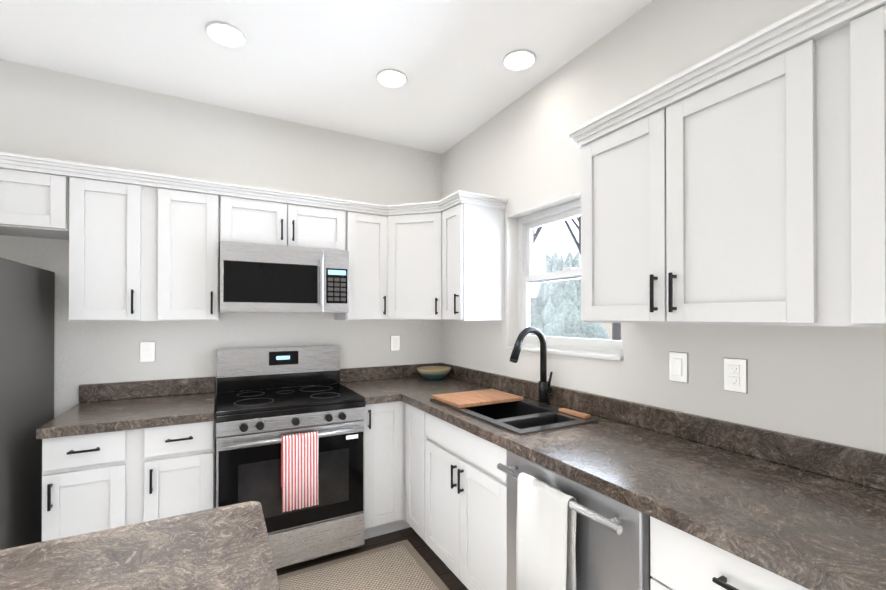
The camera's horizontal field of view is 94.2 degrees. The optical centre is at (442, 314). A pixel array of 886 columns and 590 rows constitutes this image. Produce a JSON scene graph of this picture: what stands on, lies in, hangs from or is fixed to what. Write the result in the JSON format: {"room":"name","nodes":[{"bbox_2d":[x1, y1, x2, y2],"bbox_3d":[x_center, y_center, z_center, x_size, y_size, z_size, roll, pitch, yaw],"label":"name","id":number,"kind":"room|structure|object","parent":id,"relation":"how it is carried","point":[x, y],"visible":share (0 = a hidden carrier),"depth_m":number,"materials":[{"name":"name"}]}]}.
{"room":"kitchen","nodes":[
{"label":"kitchen","id":0,"kind":"room"},
{"bbox_2d":[0,59,441,507],"bbox_3d":[-2.065,0.031,2.399,4.920,2.754,0.160,0,0,-29],"label":"wall","id":1,"kind":"structure","parent":0,"point":[51,114],"depth_m":2.57,"materials":[{"name":"paint"}]},
{"bbox_2d":[0,156,71,239],"bbox_3d":[-2.170,-0.570,2.065,0.512,0.305,0.328,0,0,-29],"label":"upper cabinet","id":2,"kind":"object","parent":1,"relation":"attached to","point":[36,196],"depth_m":2.00,"materials":[{"name":"white wood"}]},
{"bbox_2d":[64,168,151,320],"bbox_3d":[-1.798,-0.343,2.267,0.332,0.756,0.328,0,0,-29],"label":"upper cabinet","id":3,"kind":"object","parent":1,"relation":"attached to","point":[144,246],"depth_m":2.13,"materials":[{"name":"white wood"}]},
{"bbox_2d":[140,342,154,361],"bbox_3d":[-1.769,0.223,2.463,0.077,0.121,0.009,0,0,-29],"label":"electrical outlet","id":4,"kind":"object","parent":1,"relation":"attached to","point":[147,351],"visible":1,"depth_m":2.46,"materials":[{"name":"plastic"}]},
{"bbox_2d":[152,176,223,320],"bbox_3d":[-1.507,-0.342,2.425,0.329,0.756,0.328,0,0,-29],"label":"upper cabinet","id":5,"kind":"object","parent":1,"relation":"attached to","point":[188,230],"depth_m":2.29,"materials":[{"name":"white wood"}]},
{"bbox_2d":[224,188,299,246],"bbox_3d":[-1.174,-0.567,2.608,0.427,0.305,0.328,0,0,-29],"label":"upper cabinet","id":6,"kind":"object","parent":1,"relation":"attached to","point":[269,218],"depth_m":2.47,"materials":[{"name":"white wood"}]},
{"bbox_2d":[220,241,348,312],"bbox_3d":[-1.010,-0.211,2.627,0.729,0.401,0.443,0,0,-29],"label":"microwave","id":7,"kind":"object","parent":6,"relation":"attached to","point":[260,278],"visible":1,"depth_m":2.45,"materials":[{"name":"silver metal"}]},
{"bbox_2d":[300,196,343,249],"bbox_3d":[-0.904,-0.566,2.756,0.428,0.305,0.328,0,0,-29],"label":"upper cabinet","id":8,"kind":"object","parent":1,"relation":"attached to","point":[321,221],"depth_m":2.64,"materials":[{"name":"white wood"}]},
{"bbox_2d":[334,200,379,319],"bbox_3d":[-0.553,-0.340,2.919,0.341,0.756,0.374,0,0,-29],"label":"upper cabinet","id":9,"kind":"object","parent":1,"relation":"attached to","point":[361,221],"depth_m":2.77,"materials":[{"name":"white wood"}]},
{"bbox_2d":[391,335,399,350],"bbox_3d":[-0.373,0.223,3.224,0.077,0.121,0.009,0,0,-29],"label":"electrical outlet","id":10,"kind":"object","parent":1,"relation":"attached to","point":[395,342],"visible":1,"depth_m":3.22,"materials":[{"name":"plastic"}]},
{"bbox_2d":[380,200,439,319],"bbox_3d":[-0.140,-0.340,2.980,0.661,0.756,0.662,0,0,-29],"label":"upper cabinet","id":11,"kind":"object","parent":1,"relation":"attached to","point":[410,232],"depth_m":2.80,"materials":[{"name":"white wood"}]},
{"bbox_2d":[0,0,652,153],"bbox_3d":[-0.687,-1.409,-0.122,4.920,0.100,5.920,0,0,-29],"label":"ceiling","id":12,"kind":"structure","parent":0,"point":[320,63],"depth_m":2.11,"materials":[{"name":"paint"}]},
{"bbox_2d":[205,21,245,47],"bbox_3d":[-1.041,-1.342,1.976,0.176,0.012,0.176,0,0,-29],"label":"recessed light","id":13,"kind":"object","parent":12,"relation":"in","point":[225,34],"visible":1,"depth_m":1.97,"materials":[{"name":"white plastic"}]},
{"bbox_2d":[376,69,406,87],"bbox_3d":[-0.291,-1.340,2.339,0.176,0.012,0.176,0,0,-29],"label":"recessed light","id":14,"kind":"object","parent":12,"relation":"in","point":[391,78],"visible":0.98,"depth_m":2.34,"materials":[{"name":"white plastic"}]},
{"bbox_2d":[502,49,535,70],"bbox_3d":[0.402,-1.341,2.174,0.176,0.012,0.176,0,0,-29],"label":"recessed light","id":15,"kind":"object","parent":12,"relation":"in","point":[519,60],"visible":1,"depth_m":2.17,"materials":[{"name":"white plastic"}]},
{"bbox_2d":[276,527,467,589],"bbox_3d":[-0.687,1.445,-0.137,4.920,0.100,5.920,0,0,-29],"label":"floor","id":16,"kind":"structure","parent":0,"point":[442,570],"depth_m":2.40,"materials":[{"name":"brown wood"}]},
{"bbox_2d":[0,257,54,549],"bbox_3d":[-2.305,0.584,1.666,0.880,1.640,0.832,0,0,-29],"label":"refrigerator","id":17,"kind":"object","parent":16,"relation":"on","point":[27,298],"visible":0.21,"depth_m":1.89,"materials":[{"name":"silver metal"}]},
{"bbox_2d":[42,420,214,541],"bbox_3d":[-1.596,0.973,2.196,0.662,0.867,0.633,0,0,-29],"label":"base cabinet","id":18,"kind":"object","parent":16,"relation":"on","point":[99,481],"visible":0.67,"depth_m":1.93,"materials":[{"name":"white wood"}]},
{"bbox_2d":[36,376,214,439],"bbox_3d":[-1.599,0.465,2.197,0.668,0.145,0.632,0,0,-29],"label":"countertop","id":19,"kind":"structure","parent":18,"relation":"on","point":[108,407],"depth_m":2.18,"materials":[{"name":"stone"}]},
{"bbox_2d":[0,501,279,589],"bbox_3d":[-1.073,0.940,0.220,1.862,0.914,0.952,0,0,-29],"label":"kitchen island","id":20,"kind":"object","parent":16,"relation":"on","point":[228,547],"visible":1,"depth_m":0.82,"materials":[{"name":"stone"}]},
{"bbox_2d":[216,345,365,568],"bbox_3d":[-0.936,0.814,2.494,0.770,1.190,0.722,0,0,-29],"label":"range","id":21,"kind":"object","parent":16,"relation":"on","point":[267,398],"visible":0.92,"depth_m":2.31,"materials":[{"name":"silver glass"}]},
{"bbox_2d":[281,431,317,512],"bbox_3d":[-0.761,0.828,2.189,0.185,0.388,0.054,0,0,-29],"label":"towel","id":22,"kind":"object","parent":21,"relation":"hanging from","point":[299,468],"visible":0.98,"depth_m":2.17,"materials":[{"name":"fabric"}]},
{"bbox_2d":[277,540,448,589],"bbox_3d":[-0.266,1.398,1.744,0.860,0.012,1.400,0,0,-29],"label":"rug","id":23,"kind":"object","parent":16,"relation":"on","point":[402,565],"visible":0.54,"depth_m":2.21,"materials":[{"name":"beige fabric"}]},
{"bbox_2d":[364,402,391,538],"bbox_3d":[-0.513,0.977,2.803,0.258,0.868,0.603,0,0,-29],"label":"base cabinet","id":24,"kind":"object","parent":16,"relation":"on","point":[378,421],"depth_m":2.54,"materials":[{"name":"white wood"}]},
{"bbox_2d":[340,363,885,589],"bbox_3d":[0.427,0.463,1.715,0.869,0.145,3.417,0,0,-29],"label":"countertop","id":25,"kind":"structure","parent":24,"relation":"on","point":[809,513],"depth_m":1.25,"materials":[{"name":"stone"}]},
{"bbox_2d":[417,366,450,379],"bbox_3d":[-0.070,0.454,3.166,0.264,0.087,0.264,0,0,-29],"label":"bowl","id":26,"kind":"object","parent":25,"relation":"on","point":[433,372],"visible":1,"depth_m":3.09,"materials":[{"name":"ceramic"}]},
{"bbox_2d":[430,398,597,434],"bbox_3d":[0.318,0.591,2.130,0.454,0.215,0.812,0,0,-29],"label":"sink basin","id":27,"kind":"object","parent":25,"relation":"in","point":[523,417],"visible":0.17,"depth_m":1.98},
{"bbox_2d":[432,389,522,407],"bbox_3d":[0.195,0.474,2.348,0.427,0.020,0.302,0,0,-29],"label":"cutting board","id":28,"kind":"object","parent":27,"relation":"on","point":[473,398],"visible":1,"depth_m":2.30,"materials":[{"name":"brown wood"}]},
{"bbox_2d":[559,408,590,418],"bbox_3d":[0.631,0.474,1.982,0.038,0.016,0.170,0,0,-29],"label":"cutting board","id":29,"kind":"object","parent":27,"relation":"on","point":[575,413],"visible":1,"depth_m":1.96,"materials":[{"name":"brown wood"}]},
{"bbox_2d":[510,327,552,404],"bbox_3d":[0.475,0.279,2.202,0.257,0.426,0.097,0,0,-29],"label":"faucet","id":30,"kind":"object","parent":25,"relation":"on","point":[544,388],"visible":0.98,"depth_m":2.24,"materials":[{"name":"black metal"}]},
{"bbox_2d":[392,401,506,566],"bbox_3d":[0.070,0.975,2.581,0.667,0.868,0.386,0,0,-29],"label":"base cabinet","id":31,"kind":"object","parent":16,"relation":"on","point":[437,485],"depth_m":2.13,"materials":[{"name":"white wood"}]},
{"bbox_2d":[497,450,651,589],"bbox_3d":[0.628,0.971,1.508,0.658,0.865,0.599,0,0,-29],"label":"dishwasher","id":32,"kind":"object","parent":16,"relation":"on","point":[612,544],"visible":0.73,"depth_m":1.24,"materials":[{"name":"silver metal"}]},
{"bbox_2d":[516,472,576,589],"bbox_3d":[0.338,0.794,1.373,0.055,0.456,0.236,0,0,-29],"label":"towel","id":33,"kind":"object","parent":32,"relation":"hanging from","point":[546,539],"visible":0.98,"depth_m":1.34,"materials":[{"name":"white fabric"}]},
{"bbox_2d":[650,516,808,589],"bbox_3d":[1.080,0.966,0.763,0.633,0.867,1.126,0,0,-29],"label":"base cabinet","id":34,"kind":"object","parent":16,"relation":"on","point":[680,559],"visible":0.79,"depth_m":1.01,"materials":[{"name":"white wood"}]},
{"bbox_2d":[442,0,885,453],"bbox_3d":[1.441,0.023,0.939,0.160,2.754,5.760,0,0,-29],"label":"wall","id":35,"kind":"structure","parent":0,"point":[522,154],"depth_m":1.76,"materials":[{"name":"paint"}]},
{"bbox_2d":[440,192,507,320],"bbox_3d":[0.164,-0.341,2.722,0.373,0.756,0.301,0,0,-29],"label":"upper cabinet","id":36,"kind":"object","parent":35,"relation":"attached to","point":[471,227],"depth_m":2.61,"materials":[{"name":"white wood"}]},
{"bbox_2d":[505,198,622,360],"bbox_3d":[0.682,-0.207,2.308,0.173,0.848,0.865,0,0,-29],"label":"window unit","id":37,"kind":"structure","parent":35,"relation":"in","point":[587,347],"depth_m":2.47,"materials":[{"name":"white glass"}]},
{"bbox_2d":[669,351,687,382],"bbox_3d":[0.949,0.212,1.662,0.010,0.121,0.077,0,0,-29],"label":"light switch","id":38,"kind":"object","parent":35,"relation":"attached to","point":[678,366],"visible":1,"depth_m":1.66,"materials":[{"name":"plastic"}]},
{"bbox_2d":[576,12,819,325],"bbox_3d":[0.897,-0.348,1.426,0.328,0.756,0.793,0,0,-29],"label":"upper cabinet","id":39,"kind":"object","parent":35,"relation":"attached to","point":[742,182],"depth_m":1.24,"materials":[{"name":"white wood"}]},
{"bbox_2d":[724,357,747,393],"bbox_3d":[1.049,0.218,1.480,0.009,0.121,0.077,0,0,-29],"label":"electrical outlet","id":40,"kind":"object","parent":35,"relation":"attached to","point":[735,375],"visible":1,"depth_m":1.47,"materials":[{"name":"plastic"}]},
{"bbox_2d":[820,0,885,326],"bbox_3d":[1.285,-0.351,0.713,0.328,0.756,0.830,0,0,-29],"label":"upper cabinet","id":41,"kind":"object","parent":35,"relation":"attached to","point":[852,32],"depth_m":0.96,"materials":[{"name":"white wood"}]},
{"label":"outside","id":42,"kind":"structure","parent":0,"visible":0},
{"bbox_2d":[533,216,578,263],"bbox_3d":[18.939,-18.034,42.324,69.990,40.700,110.000,0,0,-29],"label":"sky","id":43,"kind":"structure","parent":42,"point":[546,244],"depth_m":99.44,"materials":[{"name":"white"}]},
{"bbox_3d":[23.241,2.428,44.563,79.790,0.200,110.000,0,0,-29],"label":"ground","id":44,"kind":"structure","parent":42,"visible":0},
{"bbox_2d":[533,226,542,241],"bbox_3d":[3.610,-2.790,21.698,3.469,9.998,3.534,0,0,-29],"label":"bare tree","id":45,"kind":"object","parent":44,"relation":"on","point":[534,239],"depth_m":21.59,"materials":[{"name":"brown plant"}]},
{"bbox_2d":[530,252,610,339],"bbox_3d":[4.389,-0.009,15.373,4.450,4.528,4.510,0,0,-29],"label":"evergreen tree","id":46,"kind":"object","parent":44,"relation":"on","point":[577,328],"depth_m":14.48,"materials":[{"name":"green plant"}]},
{"bbox_2d":[571,217,578,228],"bbox_3d":[6.957,-2.683,17.480,3.653,9.740,4.701,0,0,-29],"label":"bare tree","id":47,"kind":"object","parent":44,"relation":"on","point":[575,223],"depth_m":18.05,"materials":[{"name":"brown plant"}]},
{"bbox_2d":[530,248,621,339],"bbox_3d":[10.374,-0.818,26.177,8.800,6.100,14.800,0,0,-29],"label":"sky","id":48,"kind":"structure","parent":44,"relation":"on","point":[574,253],"depth_m":24.36,"materials":[{"name":"white"}]},
{"bbox_2d":[564,216,620,339],"bbox_3d":[3.196,-1.729,9.471,2.243,7.748,2.456,0,0,-29],"label":"bare tree","id":49,"kind":"object","parent":44,"relation":"on","point":[616,334],"depth_m":9.22,"materials":[{"name":"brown plant"}]}
]}

